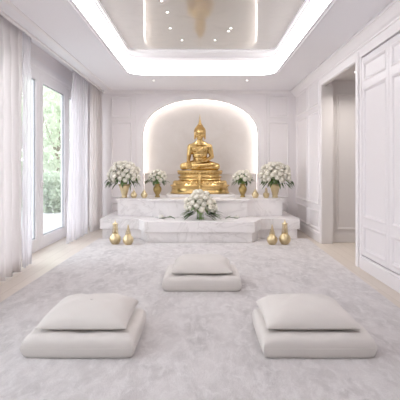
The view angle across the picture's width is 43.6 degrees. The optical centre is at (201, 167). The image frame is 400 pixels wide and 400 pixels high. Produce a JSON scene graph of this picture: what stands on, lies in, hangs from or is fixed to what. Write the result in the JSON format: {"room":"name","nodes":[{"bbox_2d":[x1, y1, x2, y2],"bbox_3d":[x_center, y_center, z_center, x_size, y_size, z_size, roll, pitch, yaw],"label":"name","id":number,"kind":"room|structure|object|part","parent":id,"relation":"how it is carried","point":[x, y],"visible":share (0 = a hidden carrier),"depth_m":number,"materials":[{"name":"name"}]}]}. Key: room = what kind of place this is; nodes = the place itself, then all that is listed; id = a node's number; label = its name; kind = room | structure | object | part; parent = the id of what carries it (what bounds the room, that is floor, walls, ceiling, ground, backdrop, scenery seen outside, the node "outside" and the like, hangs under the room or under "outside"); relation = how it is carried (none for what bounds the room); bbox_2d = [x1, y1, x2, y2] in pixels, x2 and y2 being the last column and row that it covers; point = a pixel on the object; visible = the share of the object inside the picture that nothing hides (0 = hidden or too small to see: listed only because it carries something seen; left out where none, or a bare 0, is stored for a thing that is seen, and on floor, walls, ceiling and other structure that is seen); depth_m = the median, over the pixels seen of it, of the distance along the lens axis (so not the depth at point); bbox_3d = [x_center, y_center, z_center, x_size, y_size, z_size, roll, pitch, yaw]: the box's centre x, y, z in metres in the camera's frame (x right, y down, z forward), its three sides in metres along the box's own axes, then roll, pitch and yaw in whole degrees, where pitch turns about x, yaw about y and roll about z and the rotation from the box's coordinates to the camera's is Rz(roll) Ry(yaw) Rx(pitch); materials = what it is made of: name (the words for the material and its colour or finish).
{"room":"buddhist prayer room","nodes":[
{"label":"buddhist prayer room","id":0,"kind":"room"},
{"bbox_2d":[22,35,71,120],"bbox_3d":[-2.745,-0.340,4.250,0.250,3.300,13.700,0,0,0],"label":"wall","id":1,"kind":"structure","parent":0,"point":[37,53],"depth_m":8.65,"materials":[{"name":"paint"}]},
{"bbox_2d":[21,50,71,258],"bbox_3d":[-2.627,-0.200,7.845,0.145,3.020,6.070,0,0,0],"label":"window","id":2,"kind":"structure","parent":1,"relation":"in","point":[42,75],"depth_m":8.15,"materials":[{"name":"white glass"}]},
{"bbox_3d":[-2.638,-0.128,7.235,0.075,2.805,1.510,0,0,0],"label":"sash","id":3,"kind":"part","parent":2,"relation":"part of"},
{"bbox_3d":[-2.638,-0.128,8.830,0.075,2.805,1.560,0,0,0],"label":"sash","id":4,"kind":"part","parent":2,"relation":"part of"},
{"bbox_3d":[-2.638,-0.128,10.220,0.075,2.805,1.100,0,0,0],"label":"sash","id":5,"kind":"part","parent":2,"relation":"part of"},
{"bbox_2d":[0,0,112,91],"bbox_3d":[-2.090,-1.710,4.250,0.240,0.060,13.700,0,0,0],"label":"trim","id":6,"kind":"structure","parent":1,"relation":"attached to","point":[8,2],"depth_m":6.69,"materials":[{"name":"paint"}]},
{"bbox_2d":[87,82,295,218],"bbox_3d":[-0.285,-0.340,11.300,5.170,3.300,0.400,0,0,0],"label":"wall","id":7,"kind":"structure","parent":0,"point":[231,133],"depth_m":11.35,"materials":[{"name":"paint"}]},
{"bbox_2d":[111,93,288,212],"bbox_3d":[-0.045,-0.255,11.089,3.950,2.810,0.022,0,0,0],"label":"trim","id":8,"kind":"structure","parent":7,"relation":"attached to","point":[112,97],"depth_m":11.08,"materials":[{"name":"paint"}]},
{"bbox_2d":[137,93,263,194],"bbox_3d":[-0.035,-0.525,11.095,2.820,2.270,0.050,0,0,0],"label":"trim","id":9,"kind":"structure","parent":7,"relation":"attached to","point":[260,130],"depth_m":11.07,"materials":[{"name":"paint"}]},
{"bbox_2d":[144,173,256,194],"bbox_3d":[-0.035,0.364,11.428,2.564,0.488,0.137,0,0,0],"label":"trim","id":10,"kind":"structure","parent":7,"relation":"attached to","point":[148,187],"depth_m":11.38,"materials":[{"name":"paint"}]},
{"bbox_2d":[144,100,256,172],"bbox_3d":[-0.035,-0.494,11.420,2.566,2.108,0.040,0,0,0],"label":"light","id":11,"kind":"object","parent":7,"relation":"attached to","point":[191,100],"visible":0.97,"depth_m":11.40,"materials":[{"name":"white"}]},
{"bbox_2d":[0,0,392,90],"bbox_3d":[-0.410,-1.850,4.250,4.980,0.280,13.700,0,0,0],"label":"ceiling","id":12,"kind":"structure","parent":0,"point":[58,19],"depth_m":7.15,"materials":[{"name":"paint"}]},
{"bbox_2d":[0,15,21,281],"bbox_3d":[-2.313,-0.306,5.329,0.131,3.208,2.220,0,0,0],"label":"curtain","id":13,"kind":"object","parent":12,"relation":"hanging from","point":[10,35],"visible":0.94,"depth_m":5.95,"materials":[{"name":"white fabric"}]},
{"bbox_2d":[22,32,31,267],"bbox_3d":[-2.327,-0.306,6.648,0.087,3.208,0.333,0,0,-3],"label":"sheer curtain","id":14,"kind":"object","parent":12,"relation":"hanging from","point":[26,60],"visible":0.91,"depth_m":6.62,"materials":[{"name":"white fabric"}]},
{"bbox_2d":[66,69,87,243],"bbox_3d":[-2.306,-0.306,9.307,0.112,3.208,1.459,0,0,1],"label":"sheer curtain","id":15,"kind":"object","parent":12,"relation":"hanging from","point":[77,205],"visible":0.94,"depth_m":9.25,"materials":[{"name":"white fabric"}]},
{"bbox_2d":[89,83,102,231],"bbox_3d":[-2.228,-0.306,10.553,0.124,3.208,0.834,0,0,6],"label":"curtain","id":16,"kind":"object","parent":12,"relation":"hanging from","point":[95,143],"visible":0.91,"depth_m":10.49,"materials":[{"name":"white fabric"}]},
{"bbox_2d":[73,0,330,74],"bbox_3d":[0.000,-1.800,5.350,2.640,0.176,7.700,0,0,0],"label":"light","id":17,"kind":"object","parent":12,"relation":"attached to","point":[82,5],"visible":1,"depth_m":9.05,"materials":[{"name":"white"}]},
{"bbox_2d":[66,0,337,75],"bbox_3d":[0.000,-1.787,5.350,2.764,0.174,7.824,0,0,0],"label":"trim","id":18,"kind":"structure","parent":12,"relation":"attached to","point":[68,1],"depth_m":7.36,"materials":[{"name":"paint"}]},
{"bbox_2d":[85,0,318,64],"bbox_3d":[0.000,-1.876,5.350,2.640,0.028,7.700,0,0,0],"label":"trim","id":19,"kind":"structure","parent":18,"relation":"attached to","point":[134,60],"depth_m":8.20,"materials":[{"name":"paint"}]},
{"bbox_2d":[99,0,304,49],"bbox_3d":[0.000,-1.897,5.300,2.320,0.015,5.400,0,0,0],"label":"mirror","id":20,"kind":"object","parent":19,"relation":"attached to","point":[142,24],"visible":1,"depth_m":6.50,"materials":[{"name":"white mirror"}]},
{"bbox_2d":[0,227,399,307],"bbox_3d":[1.065,1.370,4.500,7.870,0.120,14.200,0,0,0],"label":"floor","id":21,"kind":"structure","parent":0,"point":[45,259],"depth_m":7.01,"materials":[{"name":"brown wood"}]},
{"bbox_2d":[0,238,399,399],"bbox_3d":[-0.028,1.300,5.115,3.905,0.018,8.130,0,0,0],"label":"rug","id":22,"kind":"object","parent":21,"relation":"on","point":[191,345],"visible":0.86,"depth_m":3.88,"materials":[{"name":"grey carpet"}]},
{"bbox_2d":[20,308,145,357],"bbox_3d":[-0.845,1.214,3.760,0.780,0.153,0.784,0,0,0],"label":"floor cushion","id":23,"kind":"object","parent":22,"relation":"on","point":[40,343],"visible":0.62,"depth_m":3.38,"materials":[{"name":"beige fabric"}]},
{"bbox_2d":[35,293,138,329],"bbox_3d":[-0.842,1.069,3.815,0.634,0.151,0.704,0,0,0],"label":"cushion","id":24,"kind":"object","parent":23,"relation":"on","point":[99,311],"visible":1,"depth_m":3.56,"materials":[{"name":"beige fabric"}]},
{"bbox_2d":[109,220,120,243],"bbox_3d":[-1.475,1.080,8.500,0.198,0.421,0.198,0,0,0],"label":"vase","id":25,"kind":"object","parent":22,"relation":"on","point":[115,238],"visible":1,"depth_m":8.44,"materials":[{"name":"gold metal"}]},
{"bbox_3d":[-1.475,1.200,8.500,0.198,0.181,0.198,0,0,0],"label":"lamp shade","id":26,"kind":"part","parent":25,"relation":"part of","materials":[{"name":"gold metal"}]},
{"bbox_2d":[123,225,133,244],"bbox_3d":[-1.245,1.118,8.430,0.183,0.345,0.183,0,0,0],"label":"vase","id":27,"kind":"object","parent":22,"relation":"on","point":[128,239],"visible":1,"depth_m":8.37,"materials":[{"name":"gold metal"}]},
{"bbox_3d":[-1.245,1.207,8.430,0.183,0.168,0.183,0,0,0],"label":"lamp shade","id":28,"kind":"part","parent":27,"relation":"part of","materials":[{"name":"gold metal"}]},
{"bbox_2d":[162,264,241,291],"bbox_3d":[0.000,1.214,5.620,0.845,0.153,0.835,0,0,0],"label":"floor cushion","id":29,"kind":"object","parent":22,"relation":"on","point":[171,281],"visible":0.78,"depth_m":5.21,"materials":[{"name":"beige fabric"}]},
{"bbox_2d":[171,254,232,273],"bbox_3d":[0.000,1.068,5.665,0.659,0.153,0.724,0,0,0],"label":"cushion","id":30,"kind":"object","parent":29,"relation":"on","point":[187,263],"visible":1,"depth_m":5.38,"materials":[{"name":"beige fabric"}]},
{"bbox_2d":[267,225,277,244],"bbox_3d":[1.185,1.118,8.450,0.183,0.345,0.183,0,0,0],"label":"vase","id":31,"kind":"object","parent":22,"relation":"on","point":[272,239],"visible":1,"depth_m":8.39,"materials":[{"name":"gold metal"}]},
{"bbox_3d":[1.185,1.207,8.450,0.183,0.168,0.183,0,0,0],"label":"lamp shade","id":32,"kind":"part","parent":31,"relation":"part of","materials":[{"name":"gold metal"}]},
{"bbox_2d":[279,221,290,244],"bbox_3d":[1.405,1.076,8.480,0.201,0.429,0.201,0,0,0],"label":"vase","id":33,"kind":"object","parent":22,"relation":"on","point":[284,238],"visible":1,"depth_m":8.42,"materials":[{"name":"gold metal"}]},
{"bbox_3d":[1.405,1.198,8.480,0.201,0.185,0.201,0,0,0],"label":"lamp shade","id":34,"kind":"part","parent":33,"relation":"part of","materials":[{"name":"gold metal"}]},
{"bbox_2d":[252,308,376,357],"bbox_3d":[0.800,1.214,3.760,0.784,0.153,0.784,0,0,0],"label":"floor cushion","id":35,"kind":"object","parent":22,"relation":"on","point":[274,343],"visible":0.6,"depth_m":3.38,"materials":[{"name":"beige fabric"}]},
{"bbox_2d":[256,293,360,329],"bbox_3d":[0.775,1.069,3.815,0.654,0.152,0.704,0,0,0],"label":"cushion","id":36,"kind":"object","parent":35,"relation":"on","point":[286,311],"visible":1,"depth_m":3.56,"materials":[{"name":"beige fabric"}]},
{"bbox_2d":[100,193,299,241],"bbox_3d":[-0.040,0.926,9.869,3.674,0.767,2.422,0,0,0],"label":"altar","id":37,"kind":"object","parent":21,"relation":"on","point":[257,215],"visible":0.83,"depth_m":9.22,"materials":[{"name":"white stone"}]},
{"bbox_2d":[118,184,130,197],"bbox_3d":[-1.545,0.455,9.960,0.260,0.268,0.260,0,0,0],"label":"vase","id":38,"kind":"object","parent":37,"relation":"on","point":[124,191],"visible":0.94,"depth_m":9.89,"materials":[{"name":"gold metal"}]},
{"bbox_2d":[105,161,140,191],"bbox_3d":[-1.574,0.197,9.952,0.748,0.684,0.612,0,0,0],"label":"flower bouquet","id":39,"kind":"object","parent":38,"relation":"in","point":[122,174],"visible":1,"depth_m":9.80,"materials":[{"name":"white plant"}]},
{"bbox_2d":[131,190,136,197],"bbox_3d":[-1.345,0.488,9.860,0.127,0.203,0.127,0,0,0],"label":"jar","id":40,"kind":"object","parent":37,"relation":"on","point":[133,194],"visible":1,"depth_m":9.82,"materials":[{"name":"gold metal"}]},
{"bbox_2d":[141,190,146,197],"bbox_3d":[-1.140,0.504,9.860,0.129,0.170,0.129,0,0,0],"label":"jar","id":41,"kind":"object","parent":37,"relation":"on","point":[143,194],"visible":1,"depth_m":9.82,"materials":[{"name":"gold metal"}]},
{"bbox_2d":[153,184,161,196],"bbox_3d":[-0.905,0.455,10.140,0.172,0.268,0.172,0,0,0],"label":"urn vase","id":42,"kind":"object","parent":37,"relation":"on","point":[157,189],"visible":0.89,"depth_m":10.09,"materials":[{"name":"gold metal"}]},
{"bbox_2d":[144,169,169,185],"bbox_3d":[-0.901,0.276,10.117,0.431,0.506,0.410,0,0,-44],"label":"flower bouquet","id":43,"kind":"object","parent":42,"relation":"in","point":[161,176],"visible":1,"depth_m":10.05,"materials":[{"name":"white plant"}]},
{"bbox_2d":[170,117,229,193],"bbox_3d":[-0.045,-0.306,10.702,1.270,1.696,0.845,0,0,0],"label":"seated statue","id":44,"kind":"object","parent":37,"relation":"on","point":[200,172],"visible":1,"depth_m":10.48,"materials":[{"name":"gold metal"}]},
{"bbox_2d":[180,189,222,219],"bbox_3d":[-0.025,0.688,9.099,0.847,0.596,0.530,0,0,0],"label":"flower bouquet","id":45,"kind":"object","parent":37,"relation":"on","point":[195,200],"visible":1,"depth_m":9.01,"materials":[{"name":"white plant"}]},
{"bbox_2d":[239,184,246,196],"bbox_3d":[0.825,0.455,10.140,0.172,0.268,0.172,0,0,0],"label":"urn vase","id":46,"kind":"object","parent":37,"relation":"on","point":[242,188],"visible":0.98,"depth_m":10.09,"materials":[{"name":"gold metal"}]},
{"bbox_2d":[231,169,254,185],"bbox_3d":[0.827,0.278,10.132,0.505,0.503,0.384,0,0,0],"label":"flower bouquet","id":47,"kind":"object","parent":46,"relation":"in","point":[242,176],"visible":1,"depth_m":10.05,"materials":[{"name":"white plant"}]},
{"bbox_2d":[252,189,258,197],"bbox_3d":[1.050,0.499,9.860,0.137,0.179,0.137,0,0,0],"label":"jar","id":48,"kind":"object","parent":37,"relation":"on","point":[255,194],"visible":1,"depth_m":9.82,"materials":[{"name":"gold metal"}]},
{"bbox_2d":[269,184,281,197],"bbox_3d":[1.455,0.455,9.960,0.260,0.268,0.260,0,0,0],"label":"vase","id":49,"kind":"object","parent":37,"relation":"on","point":[274,188],"visible":0.9,"depth_m":9.90,"materials":[{"name":"gold metal"}]},
{"bbox_2d":[258,161,293,188],"bbox_3d":[1.477,0.204,9.952,0.679,0.670,0.634,0,0,36],"label":"flower bouquet","id":50,"kind":"object","parent":49,"relation":"in","point":[279,172],"visible":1,"depth_m":9.79,"materials":[{"name":"white plant"}]},
{"bbox_2d":[360,33,399,292],"bbox_3d":[2.371,-0.065,3.660,0.618,2.750,5.720,0,0,0],"label":"wardrobe","id":51,"kind":"object","parent":21,"relation":"on","point":[380,257],"visible":1,"depth_m":5.79,"materials":[{"name":"paint"}]},
{"bbox_3d":[2.090,-0.149,6.043,0.036,2.549,0.945,0,0,0],"label":"door","id":52,"kind":"part","parent":51,"relation":"part of","materials":[{"name":"paint"}]},
{"bbox_3d":[2.090,-0.149,5.090,0.036,2.549,0.945,0,0,0],"label":"door","id":53,"kind":"part","parent":51,"relation":"part of","materials":[{"name":"paint"}]},
{"bbox_2d":[332,67,354,232],"bbox_3d":[3.420,-0.165,7.710,2.560,2.950,2.420,0,0,0],"label":"wall","id":54,"kind":"structure","parent":0,"point":[345,83],"depth_m":8.80,"materials":[{"name":"paint"}]},
{"bbox_2d":[333,93,354,242],"bbox_3d":[3.425,0.000,8.791,2.350,2.620,0.018,0,0,0],"label":"trim","id":55,"kind":"structure","parent":54,"relation":"attached to","point":[337,237],"depth_m":8.78,"materials":[{"name":"paint"}]},
{"bbox_2d":[296,19,399,266],"bbox_3d":[2.410,-0.340,4.250,0.660,3.300,13.700,0,0,0],"label":"wall","id":56,"kind":"structure","parent":0,"point":[393,30],"depth_m":9.16,"materials":[{"name":"paint"}]},
{"bbox_2d":[103,0,399,96],"bbox_3d":[-0.060,-1.639,4.250,4.280,0.139,13.700,0,0,0],"label":"trim","id":57,"kind":"structure","parent":56,"relation":"attached to","point":[390,14],"depth_m":7.20,"materials":[{"name":"paint"}]},
{"bbox_2d":[296,79,318,230],"bbox_3d":[2.069,-0.240,9.890,0.022,2.700,2.060,0,0,0],"label":"trim","id":58,"kind":"structure","parent":56,"relation":"attached to","point":[316,81],"depth_m":9.84,"materials":[{"name":"paint"}]},
{"bbox_2d":[299,222,319,242],"bbox_3d":[2.069,1.225,9.930,0.022,0.170,2.340,0,0,0],"label":"baseboard","id":59,"kind":"structure","parent":56,"relation":"attached to","point":[307,230],"depth_m":9.48,"materials":[{"name":"paint"}]},
{"bbox_2d":[320,52,358,266],"bbox_3d":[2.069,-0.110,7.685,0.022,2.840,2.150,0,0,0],"label":"trim","id":60,"kind":"structure","parent":56,"relation":"attached to","point":[354,59],"depth_m":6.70,"materials":[{"name":"paint"}]},
{"label":"outside","id":61,"kind":"structure","parent":0,"visible":0},
{"bbox_2d":[21,192,60,233],"bbox_3d":[-12.440,1.410,16.000,19.120,0.120,36.000,0,0,0],"label":"ground","id":62,"kind":"structure","parent":61,"point":[51,221],"depth_m":12.62,"materials":[{"name":"stone"}]},
{"bbox_2d":[21,92,60,172],"bbox_3d":[-8.405,-2.151,26.977,5.348,7.010,5.062,0,0,-44],"label":"tree","id":63,"kind":"object","parent":62,"relation":"on","point":[50,92],"visible":0.02,"depth_m":25.95,"materials":[{"name":"green plant"}]},
{"bbox_2d":[22,86,69,185],"bbox_3d":[-5.816,-1.535,20.644,4.502,5.778,4.013,0,0,0],"label":"tree","id":64,"kind":"object","parent":62,"relation":"on","point":[53,140],"visible":0.18,"depth_m":19.64,"materials":[{"name":"green plant"}]},
{"bbox_2d":[43,169,60,212],"bbox_3d":[-4.502,0.756,15.634,1.811,1.446,1.806,0,0,44],"label":"shrub","id":65,"kind":"object","parent":62,"relation":"on","point":[52,200],"visible":0.32,"depth_m":15.05,"materials":[{"name":"green plant"}]}
]}

